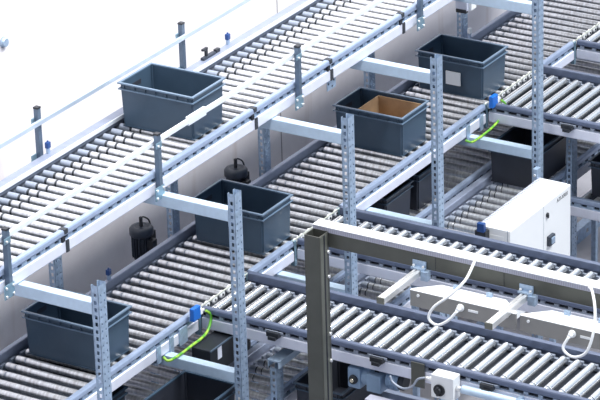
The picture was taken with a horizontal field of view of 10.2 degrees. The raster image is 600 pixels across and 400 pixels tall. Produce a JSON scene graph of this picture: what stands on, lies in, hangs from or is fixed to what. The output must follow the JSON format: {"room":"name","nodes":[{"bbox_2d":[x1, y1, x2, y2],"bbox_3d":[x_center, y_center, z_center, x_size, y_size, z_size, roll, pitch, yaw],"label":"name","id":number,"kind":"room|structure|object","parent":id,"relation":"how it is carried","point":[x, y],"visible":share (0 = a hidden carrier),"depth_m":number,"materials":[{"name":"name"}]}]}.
{"room":"distribution center","nodes":[
{"label":"distribution center","id":0,"kind":"room"},
{"bbox_2d":[0,0,506,397],"bbox_3d":[-0.508,-2.958,25.255,0.200,9.000,25.000,12,28,29],"label":"wall","id":1,"kind":"structure","parent":0,"point":[57,51],"depth_m":24.42,"materials":[{"name":"paint"}]},
{"bbox_2d":[0,36,8,47],"bbox_3d":[-2.034,-1.087,23.053,0.028,0.080,0.080,12,28,29],"label":"bolt","id":2,"kind":"object","parent":1,"relation":"attached to","point":[4,41],"visible":1,"depth_m":23.03,"materials":[{"name":"metal"}]},
{"bbox_2d":[249,170,599,399],"bbox_3d":[5.450,2.489,23.800,13.450,0.100,25.000,12,28,29],"label":"floor","id":3,"kind":"structure","parent":0,"point":[584,183],"depth_m":27.53,"materials":[{"name":"grey concrete"}]},
{"bbox_2d":[48,255,63,288],"bbox_3d":[-1.671,1.155,23.468,0.120,3.000,0.160,12,28,29],"label":"upright post","id":4,"kind":"object","parent":3,"relation":"on","point":[57,270],"visible":0.11,"depth_m":23.16,"materials":[{"name":"metal"}]},
{"bbox_2d":[91,280,111,399],"bbox_3d":[-1.214,1.950,21.482,0.120,3.135,0.160,12,28,29],"label":"upright post","id":5,"kind":"object","parent":3,"relation":"on","point":[99,290],"visible":1,"depth_m":20.98,"materials":[{"name":"metal"}]},
{"bbox_2d":[15,280,96,319],"bbox_3d":[-1.894,0.540,21.281,1.447,0.127,0.082,12,28,29],"label":"cross beam","id":6,"kind":"structure","parent":5,"relation":"attached to","point":[25,289],"depth_m":21.05,"materials":[{"name":"metal"}]},
{"bbox_2d":[165,180,185,371],"bbox_3d":[-0.909,0.626,24.608,0.120,3.000,0.160,12,28,29],"label":"upright post","id":7,"kind":"object","parent":3,"relation":"on","point":[175,217],"visible":0.16,"depth_m":24.36,"materials":[{"name":"metal"}]},
{"bbox_2d":[227,189,248,399],"bbox_3d":[-0.389,1.378,22.714,0.120,3.135,0.160,12,28,29],"label":"upright post","id":8,"kind":"object","parent":3,"relation":"on","point":[236,198],"visible":1,"depth_m":22.36,"materials":[{"name":"metal"}]},
{"bbox_2d":[144,191,232,226],"bbox_3d":[-1.069,-0.033,22.514,1.447,0.127,0.082,12,28,29],"label":"cross beam","id":9,"kind":"structure","parent":8,"relation":"attached to","point":[170,200],"depth_m":22.27,"materials":[{"name":"metal"}]},
{"bbox_2d":[160,352,239,384],"bbox_3d":[-1.036,1.065,23.001,1.447,0.120,0.082,12,28,29],"label":"cross beam","id":10,"kind":"structure","parent":8,"relation":"attached to","point":[199,366],"depth_m":22.76,"materials":[{"name":"metal"}]},
{"bbox_2d":[258,127,274,394],"bbox_3d":[-0.252,0.170,25.589,0.120,3.000,0.160,12,28,29],"label":"upright post","id":11,"kind":"object","parent":3,"relation":"on","point":[266,153],"visible":0.2,"depth_m":25.32,"materials":[{"name":"metal"}]},
{"bbox_2d":[270,363,283,399],"bbox_3d":[-0.139,1.895,23.355,0.120,1.655,0.160,12,28,29],"label":"upright post","id":12,"kind":"object","parent":3,"relation":"on","point":[279,381],"visible":1,"depth_m":23.05,"materials":[{"name":"metal"}]},
{"bbox_2d":[267,348,300,368],"bbox_3d":[0.083,0.943,23.374,0.100,0.055,1.026,12,28,29],"label":"channel","id":13,"kind":"object","parent":12,"relation":"on","point":[284,355],"visible":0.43,"depth_m":23.04,"materials":[{"name":"metal"}]},
{"bbox_2d":[304,228,332,399],"bbox_3d":[0.147,1.556,22.522,0.200,2.935,0.200,12,28,29],"label":"post","id":14,"kind":"object","parent":3,"relation":"on","point":[316,241],"visible":1,"depth_m":22.12,"materials":[{"name":"black metal"}]},
{"bbox_2d":[328,233,599,308],"bbox_3d":[1.508,0.531,21.275,3.255,0.105,0.101,12,28,29],"label":"beam","id":15,"kind":"structure","parent":14,"relation":"attached to","point":[498,278],"depth_m":21.48,"materials":[{"name":"black metal"}]},
{"bbox_2d":[376,259,430,304],"bbox_3d":[0.684,0.521,21.495,0.130,0.120,0.608,12,28,29],"label":"mounting arm","id":16,"kind":"object","parent":15,"relation":"attached to","point":[419,267],"visible":1,"depth_m":21.53},
{"bbox_2d":[313,219,599,293],"bbox_3d":[1.501,0.466,21.243,3.260,0.040,0.096,12,28,29],"label":"duct","id":17,"kind":"object","parent":15,"relation":"on","point":[394,241],"visible":1,"depth_m":21.49,"materials":[{"name":"grey metal"}]},
{"bbox_2d":[427,260,475,325],"bbox_3d":[1.011,0.610,21.315,0.379,0.365,0.177,-16,28,-29],"label":"cable","id":18,"kind":"object","parent":17,"relation":"hanging from","point":[451,317],"visible":1,"depth_m":21.27,"materials":[{"name":"white plastic"}]},
{"bbox_2d":[562,286,596,358],"bbox_3d":[1.801,0.763,20.898,0.210,0.370,0.349,12,28,29],"label":"cable","id":19,"kind":"object","parent":17,"relation":"hanging from","point":[589,287],"visible":1,"depth_m":20.81,"materials":[{"name":"white plastic"}]},
{"bbox_2d":[485,283,537,329],"bbox_3d":[1.350,0.668,21.118,0.130,0.120,0.608,12,28,29],"label":"mounting arm","id":20,"kind":"object","parent":15,"relation":"attached to","point":[527,294],"visible":1,"depth_m":21.16},
{"bbox_2d":[410,284,516,329],"bbox_3d":[1.060,0.665,21.312,0.765,0.143,0.202,12,28,29],"label":"sensor box","id":21,"kind":"object","parent":20,"relation":"hanging from","point":[468,305],"visible":1,"depth_m":21.30,"materials":[{"name":"white paint"}]},
{"bbox_2d":[520,310,599,349],"bbox_3d":[1.739,0.815,20.927,0.765,0.143,0.202,12,28,29],"label":"sensor box","id":22,"kind":"object","parent":20,"relation":"attached to","point":[552,324],"visible":1,"depth_m":20.96,"materials":[{"name":"white paint"}]},
{"bbox_2d":[341,113,357,295],"bbox_3d":[0.373,0.848,23.854,0.120,3.135,0.160,12,28,29],"label":"upright post","id":23,"kind":"object","parent":3,"relation":"on","point":[348,122],"visible":0.55,"depth_m":23.42,"materials":[{"name":"metal"}]},
{"bbox_2d":[259,116,345,148],"bbox_3d":[-0.307,-0.563,23.654,1.447,0.127,0.082,12,28,29],"label":"cross beam","id":24,"kind":"structure","parent":23,"relation":"attached to","point":[277,123],"depth_m":23.42,"materials":[{"name":"metal"}]},
{"bbox_2d":[0,0,452,294],"bbox_3d":[0.079,-1.200,24.615,0.836,0.253,10.150,12,28,29],"label":"conveyor","id":25,"kind":"object","parent":24,"relation":"on","point":[28,190],"depth_m":22.99,"materials":[{"name":"grey metal"}]},
{"bbox_2d":[45,140,50,153],"bbox_3d":[-1.704,-0.356,22.621,0.028,0.098,0.036,12,28,29],"label":"sensor","id":26,"kind":"object","parent":25,"relation":"on","point":[48,143],"visible":1,"depth_m":22.61,"materials":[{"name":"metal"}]},
{"bbox_2d":[0,0,250,161],"bbox_3d":[-0.366,-1.404,24.785,0.078,0.435,9.900,12,28,29],"label":"guard rail","id":27,"kind":"object","parent":25,"relation":"attached to","point":[37,121],"visible":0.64,"depth_m":23.29,"materials":[{"name":"metal"}]},
{"bbox_2d":[117,62,225,140],"bbox_3d":[-0.880,-0.678,23.081,0.620,0.325,0.420,12,28,29],"label":"bin","id":28,"kind":"object","parent":25,"relation":"on","point":[156,97],"visible":1,"depth_m":23.00,"materials":[{"name":"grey plastic"}]},
{"bbox_2d":[0,0,424,300],"bbox_3d":[0.425,-1.186,24.358,0.084,0.470,9.900,12,28,29],"label":"guard rail","id":29,"kind":"object","parent":25,"relation":"attached to","point":[5,238],"visible":1,"depth_m":22.35,"materials":[{"name":"metal"}]},
{"bbox_2d":[225,32,229,44],"bbox_3d":[-0.527,-1.174,24.381,0.028,0.098,0.036,12,28,29],"label":"sensor","id":30,"kind":"object","parent":25,"relation":"on","point":[227,35],"visible":1,"depth_m":24.37,"materials":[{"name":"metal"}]},
{"bbox_2d":[327,77,335,91],"bbox_3d":[0.226,-0.860,24.203,0.006,0.120,0.120,12,28,29],"label":"plate","id":31,"kind":"object","parent":25,"relation":"attached to","point":[331,84],"visible":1,"depth_m":24.21,"materials":[{"name":"metal"}]},
{"bbox_2d":[456,1,475,13],"bbox_3d":[1.303,-1.581,25.969,0.125,0.220,0.185,12,28,29],"label":"bracket","id":32,"kind":"object","parent":25,"relation":"attached to","point":[461,7],"visible":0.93,"depth_m":25.93,"materials":[{"name":"silver metal"}]},
{"bbox_2d":[274,270,349,292],"bbox_3d":[-0.274,0.535,24.141,1.447,0.120,0.082,12,28,29],"label":"cross beam","id":33,"kind":"structure","parent":23,"relation":"attached to","point":[282,274],"depth_m":23.95,"materials":[{"name":"metal"}]},
{"bbox_2d":[123,58,599,399],"bbox_3d":[-0.042,1.132,25.360,0.820,1.416,10.500,12,28,29],"label":"conveyor","id":34,"kind":"object","parent":3,"relation":"on","point":[464,165],"visible":0.02,"depth_m":26.47,"materials":[{"name":"black"}]},
{"bbox_2d":[112,385,127,399],"bbox_3d":[-1.528,1.423,22.788,0.600,0.300,0.420,12,28,29],"label":"bin","id":35,"kind":"object","parent":34,"relation":"on","point":[119,393],"visible":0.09,"depth_m":22.72,"materials":[{"name":"grey plastic"}]},
{"bbox_2d":[370,179,413,215],"bbox_3d":[0.515,0.004,25.843,0.600,0.300,0.420,12,28,29],"label":"bin","id":36,"kind":"object","parent":34,"relation":"on","point":[397,200],"visible":0.14,"depth_m":25.70,"materials":[{"name":"grey plastic"}]},
{"bbox_2d":[409,157,444,210],"bbox_3d":[0.775,-0.176,26.231,0.600,0.300,0.420,12,28,29],"label":"bin","id":37,"kind":"object","parent":34,"relation":"on","point":[421,191],"visible":0.17,"depth_m":26.01,"materials":[{"name":"grey plastic"}]},
{"bbox_2d":[364,52,374,290],"bbox_3d":[0.570,-0.401,26.818,0.120,3.000,0.160,12,28,29],"label":"upright post","id":38,"kind":"object","parent":3,"relation":"on","point":[371,76],"visible":0.03,"depth_m":26.54,"materials":[{"name":"metal"}]},
{"bbox_2d":[365,394,391,399],"bbox_3d":[0.624,2.101,22.833,0.310,1.660,0.146,12,28,29],"label":"junction box","id":39,"kind":"object","parent":3,"relation":"on","point":[370,397],"visible":1,"depth_m":22.52,"materials":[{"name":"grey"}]},
{"bbox_2d":[202,271,599,399],"bbox_3d":[1.177,1.889,22.883,3.900,1.977,0.673,12,28,29],"label":"conveyor","id":40,"kind":"object","parent":3,"relation":"on","point":[533,368],"depth_m":22.68,"materials":[{"name":"grey metal"}]},
{"bbox_2d":[162,309,211,361],"bbox_3d":[-0.761,0.930,22.954,0.065,0.165,0.594,12,28,29],"label":"earth wire","id":41,"kind":"object","parent":40,"relation":"hanging from","point":[206,310],"visible":1,"depth_m":23.00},
{"bbox_2d":[192,331,250,365],"bbox_3d":[-0.542,1.018,23.217,0.158,0.222,0.520,12,28,29],"label":"module","id":42,"kind":"object","parent":40,"relation":"attached to","point":[217,347],"visible":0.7,"depth_m":23.09,"materials":[{"name":"black plastic"}]},
{"bbox_2d":[265,329,282,340],"bbox_3d":[-0.185,0.928,22.899,0.140,0.055,0.050,12,28,29],"label":"sensor","id":43,"kind":"object","parent":40,"relation":"attached to","point":[272,335],"visible":1,"depth_m":22.89,"materials":[{"name":"black plastic"}]},
{"bbox_2d":[369,354,386,366],"bbox_3d":[0.515,1.083,22.502,0.140,0.055,0.050,12,28,29],"label":"sensor","id":44,"kind":"object","parent":40,"relation":"attached to","point":[377,361],"visible":1,"depth_m":22.49,"materials":[{"name":"black plastic"}]},
{"bbox_2d":[348,364,409,393],"bbox_3d":[0.531,1.205,22.680,0.420,0.188,0.176,12,28,29],"label":"motor","id":45,"kind":"object","parent":40,"relation":"attached to","point":[377,382],"visible":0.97,"depth_m":22.64,"materials":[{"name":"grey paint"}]},
{"bbox_2d":[397,376,409,390],"bbox_3d":[0.702,1.229,22.599,0.040,0.120,0.118,12,28,29],"label":"fan grille","id":46,"kind":"object","parent":45,"relation":"attached to","point":[401,381],"depth_m":22.56,"materials":[{"name":"grey"}]},
{"bbox_2d":[425,369,460,399],"bbox_3d":[0.945,1.234,22.226,0.270,0.170,0.134,12,28,29],"label":"switch","id":47,"kind":"object","parent":40,"relation":"attached to","point":[445,385],"visible":1,"depth_m":22.19,"materials":[{"name":"white plastic"}]},
{"bbox_2d":[389,375,424,389],"bbox_3d":[0.712,1.212,22.377,0.280,0.125,0.037,12,28,29],"label":"cable","id":48,"kind":"object","parent":47,"relation":"attached to","point":[390,376],"visible":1,"depth_m":22.38,"materials":[{"name":"grey plastic"}]},
{"bbox_2d":[478,381,497,391],"bbox_3d":[1.233,1.242,22.096,0.140,0.055,0.050,12,28,29],"label":"sensor","id":49,"kind":"object","parent":40,"relation":"attached to","point":[485,386],"visible":1,"depth_m":22.09,"materials":[{"name":"black plastic"}]},
{"bbox_2d":[460,385,523,399],"bbox_3d":[1.679,1.383,21.840,1.400,0.068,0.084,12,28,29],"label":"conduit pipe","id":50,"kind":"object","parent":40,"relation":"attached to","point":[467,390],"visible":1,"depth_m":22.06,"materials":[{"name":"metal"}]},
{"bbox_2d":[382,389,429,399],"bbox_3d":[1.226,2.198,23.098,2.600,1.236,0.760,12,28,29],"label":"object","id":51,"kind":"object","parent":3,"relation":"on","point":[390,394],"visible":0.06,"depth_m":23.50,"materials":[{"name":"black"}]},
{"bbox_2d":[293,360,381,399],"bbox_3d":[0.279,1.326,23.327,0.400,0.300,0.600,12,28,29],"label":"bin","id":52,"kind":"object","parent":51,"relation":"on","point":[341,390],"visible":0.2,"depth_m":23.24,"materials":[{"name":"grey plastic"}]},
{"bbox_2d":[228,139,599,399],"bbox_3d":[0.581,1.270,25.007,0.550,1.416,10.500,12,28,29],"label":"conveyor","id":53,"kind":"object","parent":3,"relation":"on","point":[469,200],"visible":0.29,"depth_m":25.80,"materials":[{"name":"black"}]},
{"bbox_2d":[144,370,234,399],"bbox_3d":[-0.765,1.449,22.703,0.440,0.280,0.620,12,28,29],"label":"bin","id":54,"kind":"object","parent":53,"relation":"on","point":[187,385],"visible":1,"depth_m":22.90,"materials":[{"name":"grey plastic"}]},
{"bbox_2d":[488,126,565,187],"bbox_3d":[1.817,-0.359,26.558,0.420,0.310,0.600,12,28,29],"label":"bin","id":55,"kind":"object","parent":53,"relation":"on","point":[508,169],"visible":0.54,"depth_m":26.43,"materials":[{"name":"grey plastic"}]},
{"bbox_2d":[430,54,444,399],"bbox_3d":[1.029,0.392,24.835,0.120,3.135,0.160,12,28,29],"label":"upright post","id":56,"kind":"object","parent":3,"relation":"on","point":[436,61],"visible":0.48,"depth_m":24.45,"materials":[{"name":"metal"}]},
{"bbox_2d":[350,57,434,86],"bbox_3d":[0.349,-1.018,24.634,1.447,0.127,0.082,12,28,29],"label":"cross beam","id":57,"kind":"structure","parent":56,"relation":"attached to","point":[372,65],"depth_m":24.41,"materials":[{"name":"metal"}]},
{"bbox_2d":[364,207,436,225],"bbox_3d":[0.383,0.079,25.122,1.447,0.120,0.082,12,28,29],"label":"cross beam","id":58,"kind":"structure","parent":56,"relation":"attached to","point":[370,209],"depth_m":24.89,"materials":[{"name":"metal"}]},
{"bbox_2d":[0,0,599,399],"bbox_3d":[0.058,-0.029,25.044,0.829,0.174,10.150,12,28,29],"label":"conveyor","id":59,"kind":"object","parent":58,"relation":"on","point":[161,286],"visible":0.59,"depth_m":24.41,"materials":[{"name":"grey metal"}]},
{"bbox_2d":[21,287,131,370],"bbox_3d":[-1.500,0.877,22.593,0.620,0.325,0.420,12,28,29],"label":"bin","id":60,"kind":"object","parent":59,"relation":"on","point":[56,333],"visible":0.73,"depth_m":22.49,"materials":[{"name":"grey plastic"}]},
{"bbox_2d":[106,267,111,279],"bbox_3d":[-1.349,0.523,23.591,0.028,0.098,0.036,12,28,29],"label":"sensor","id":61,"kind":"object","parent":59,"relation":"on","point":[108,270],"visible":1,"depth_m":23.58,"materials":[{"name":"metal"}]},
{"bbox_2d":[129,216,156,259],"bbox_3d":[-1.070,0.302,24.417,0.363,0.366,0.210,12,28,29],"label":"motor","id":62,"kind":"object","parent":59,"relation":"attached to","point":[143,234],"visible":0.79,"depth_m":24.39,"materials":[{"name":"paint"}]},
{"bbox_2d":[153,345,161,364],"bbox_3d":[-0.975,1.054,22.807,0.038,0.126,0.050,12,28,29],"label":"plate","id":63,"kind":"object","parent":59,"relation":"attached to","point":[158,349],"visible":1,"depth_m":22.80,"materials":[{"name":"metal"}]},
{"bbox_2d":[169,336,174,351],"bbox_3d":[-0.892,0.992,22.929,0.038,0.126,0.050,12,28,29],"label":"plate","id":64,"kind":"object","parent":59,"relation":"attached to","point":[171,339],"visible":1,"depth_m":22.91,"materials":[{"name":"metal"}]},
{"bbox_2d":[177,324,187,346],"bbox_3d":[-0.817,0.930,23.038,0.038,0.126,0.100,12,28,29],"label":"plate","id":65,"kind":"object","parent":59,"relation":"attached to","point":[183,334],"visible":1,"depth_m":23.02,"materials":[{"name":"metal"}]},
{"bbox_2d":[188,304,204,321],"bbox_3d":[-0.717,0.774,23.067,0.062,0.110,0.148,12,28,29],"label":"module","id":66,"kind":"object","parent":59,"relation":"attached to","point":[196,311],"visible":1,"depth_m":23.02,"materials":[{"name":"blue plastic"}]},
{"bbox_2d":[195,272,248,334],"bbox_3d":[-0.541,0.725,23.477,0.040,0.198,0.675,12,28,29],"label":"belt transfer","id":67,"kind":"object","parent":59,"relation":"attached to","point":[221,293],"visible":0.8,"depth_m":23.37,"materials":[{"name":"grey"}]},
{"bbox_2d":[224,158,250,183],"bbox_3d":[-0.415,-0.137,25.361,0.323,0.366,0.210,12,28,29],"label":"motor","id":68,"kind":"object","parent":59,"relation":"attached to","point":[236,172],"visible":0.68,"depth_m":25.31,"materials":[{"name":"paint"}]},
{"bbox_2d":[193,178,293,254],"bbox_3d":[-0.416,0.124,24.213,0.620,0.325,0.420,12,28,29],"label":"bin","id":69,"kind":"object","parent":59,"relation":"on","point":[265,212],"visible":0.76,"depth_m":24.16,"materials":[{"name":"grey plastic"}]},
{"bbox_2d":[291,207,340,265],"bbox_3d":[0.120,0.265,24.465,0.040,0.198,0.675,12,28,29],"label":"belt transfer","id":70,"kind":"object","parent":59,"relation":"attached to","point":[336,212],"visible":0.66,"depth_m":24.28,"materials":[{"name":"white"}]},
{"bbox_2d":[332,87,429,156],"bbox_3d":[0.626,-0.600,25.772,0.620,0.325,0.420,12,28,29],"label":"bin","id":71,"kind":"object","parent":59,"relation":"on","point":[377,132],"visible":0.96,"depth_m":25.63,"materials":[{"name":"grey plastic"}]},
{"bbox_2d":[358,95,420,117],"bbox_3d":[0.691,-0.581,25.738,0.400,0.285,0.348,12,28,29],"label":"cardboard box","id":72,"kind":"object","parent":71,"relation":"in","point":[379,104],"visible":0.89,"depth_m":25.86,"materials":[{"name":"brown cardboard"}]},
{"bbox_2d":[415,33,507,99],"bbox_3d":[1.294,-1.064,26.770,0.620,0.325,0.424,12,28,29],"label":"bin","id":73,"kind":"object","parent":59,"relation":"on","point":[472,68],"visible":0.92,"depth_m":26.67,"materials":[{"name":"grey plastic"}]},
{"bbox_2d":[463,124,469,140],"bbox_3d":[1.305,-0.530,26.215,0.038,0.126,0.050,12,28,29],"label":"plate","id":74,"kind":"object","parent":59,"relation":"attached to","point":[467,126],"visible":1,"depth_m":26.20,"materials":[{"name":"metal"}]},
{"bbox_2d":[467,27,471,37],"bbox_3d":[1.405,-1.385,27.698,0.028,0.098,0.036,12,28,29],"label":"sensor","id":75,"kind":"object","parent":59,"relation":"on","point":[469,30],"visible":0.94,"depth_m":27.68,"materials":[{"name":"metal"}]},
{"bbox_2d":[477,114,483,130],"bbox_3d":[1.419,-0.614,26.384,0.038,0.126,0.050,12,28,29],"label":"plate","id":76,"kind":"object","parent":59,"relation":"attached to","point":[481,116],"visible":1,"depth_m":26.37,"materials":[{"name":"metal"}]},
{"bbox_2d":[482,70,535,127],"bbox_3d":[1.696,-0.829,26.820,0.040,0.198,0.920,12,28,29],"label":"belt transfer","id":77,"kind":"object","parent":59,"relation":"attached to","point":[528,75],"visible":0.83,"depth_m":26.76,"materials":[{"name":"grey plastic"}]},
{"bbox_2d":[571,22,599,63],"bbox_3d":[2.489,-1.380,28.007,0.040,0.198,0.920,12,28,29],"label":"belt transfer","id":78,"kind":"object","parent":59,"relation":"attached to","point":[594,28],"visible":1,"depth_m":27.78,"materials":[{"name":"grey plastic"}]},
{"bbox_2d":[297,206,599,399],"bbox_3d":[1.627,1.379,23.994,3.400,1.981,0.665,12,28,29],"label":"conveyor","id":79,"kind":"object","parent":3,"relation":"on","point":[367,265],"visible":0.53,"depth_m":23.89,"materials":[{"name":"grey metal"}]},
{"bbox_2d":[457,12,468,232],"bbox_3d":[1.363,-0.952,28.004,0.120,3.000,0.160,12,28,29],"label":"upright post","id":80,"kind":"object","parent":3,"relation":"on","point":[464,17],"visible":0.04,"depth_m":27.76,"materials":[{"name":"metal"}]},
{"bbox_2d":[475,166,570,342],"bbox_3d":[1.722,0.735,25.808,0.348,1.680,1.097,12,28,29],"label":"tall cabinet","id":81,"kind":"object","parent":3,"relation":"on","point":[538,216],"visible":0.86,"depth_m":25.56,"materials":[{"name":"white metal"}]},
{"bbox_2d":[547,233,554,246],"bbox_3d":[1.932,0.305,25.689,0.037,0.080,0.090,12,28,29],"label":"switch","id":82,"kind":"object","parent":81,"relation":"attached to","point":[550,236],"depth_m":25.67,"materials":[{"name":"plastic"}]},
{"bbox_2d":[532,0,543,338],"bbox_3d":[1.851,-0.179,26.064,0.120,3.135,0.160,12,28,29],"label":"upright post","id":83,"kind":"object","parent":3,"relation":"on","point":[539,7],"visible":0.5,"depth_m":25.73,"materials":[{"name":"metal"}]},
{"bbox_2d":[454,0,535,16],"bbox_3d":[1.171,-1.589,25.863,1.447,0.127,0.082,12,28,29],"label":"cross beam","id":84,"kind":"structure","parent":83,"relation":"attached to","point":[521,6],"depth_m":25.58,"materials":[{"name":"metal"}]},
{"bbox_2d":[457,134,535,160],"bbox_3d":[1.205,-0.492,26.351,1.447,0.120,0.082,12,28,29],"label":"cross beam","id":85,"kind":"structure","parent":83,"relation":"attached to","point":[486,143],"depth_m":26.11,"materials":[{"name":"metal"}]},
{"bbox_2d":[489,65,599,143],"bbox_3d":[3.119,0.264,26.402,3.200,1.981,0.920,12,28,29],"label":"conveyor","id":86,"kind":"object","parent":3,"relation":"on","point":[572,97],"visible":0.93,"depth_m":26.46,"materials":[{"name":"grey metal"}]},
{"bbox_2d":[465,99,505,142],"bbox_3d":[1.471,-0.617,26.290,0.065,0.159,0.649,12,28,29],"label":"earth wire","id":87,"kind":"object","parent":86,"relation":"hanging from","point":[502,100],"visible":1,"depth_m":26.25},
{"bbox_2d":[487,93,500,108],"bbox_3d":[1.531,-0.788,26.428,0.062,0.110,0.148,12,28,29],"label":"module","id":88,"kind":"object","parent":86,"relation":"attached to","point":[494,99],"visible":1,"depth_m":26.38,"materials":[{"name":"blue plastic"}]},
{"bbox_2d":[560,122,575,132],"bbox_3d":[2.082,-0.561,26.095,0.140,0.055,0.050,12,28,29],"label":"sensor","id":89,"kind":"object","parent":86,"relation":"attached to","point":[567,128],"visible":1,"depth_m":26.08,"materials":[{"name":"black plastic"}]},
{"bbox_2d":[566,137,576,256],"bbox_3d":[2.174,0.268,26.804,0.120,1.700,0.160,12,28,29],"label":"upright post","id":90,"kind":"object","parent":3,"relation":"on","point":[573,142],"visible":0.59,"depth_m":26.59,"materials":[{"name":"metal"}]},
{"bbox_2d":[570,189,599,221],"bbox_3d":[2.890,0.514,26.774,1.250,1.236,0.760,12,28,29],"label":"conveyor","id":91,"kind":"object","parent":3,"relation":"on","point":[587,206],"visible":1,"depth_m":26.52,"materials":[{"name":"black"}]},
{"bbox_2d":[588,152,599,196],"bbox_3d":[2.655,-0.196,26.589,0.600,0.300,0.440,12,28,29],"label":"bin","id":92,"kind":"object","parent":91,"relation":"on","point":[595,161],"visible":1,"depth_m":26.55,"materials":[{"name":"grey plastic"}]},
{"bbox_2d":[577,30,599,61],"bbox_3d":[3.832,-0.305,27.634,3.010,1.981,0.920,12,28,29],"label":"conveyor","id":93,"kind":"object","parent":3,"relation":"on","point":[588,49],"visible":1,"depth_m":27.61,"materials":[{"name":"grey metal"}]},
{"bbox_2d":[577,218,599,243],"bbox_3d":[2.385,0.284,28.695,0.080,0.124,3.000,12,28,29],"label":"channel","id":94,"kind":"object","parent":3,"relation":"on","point":[583,224],"visible":0.12,"depth_m":28.71,"materials":[{"name":"metal"}]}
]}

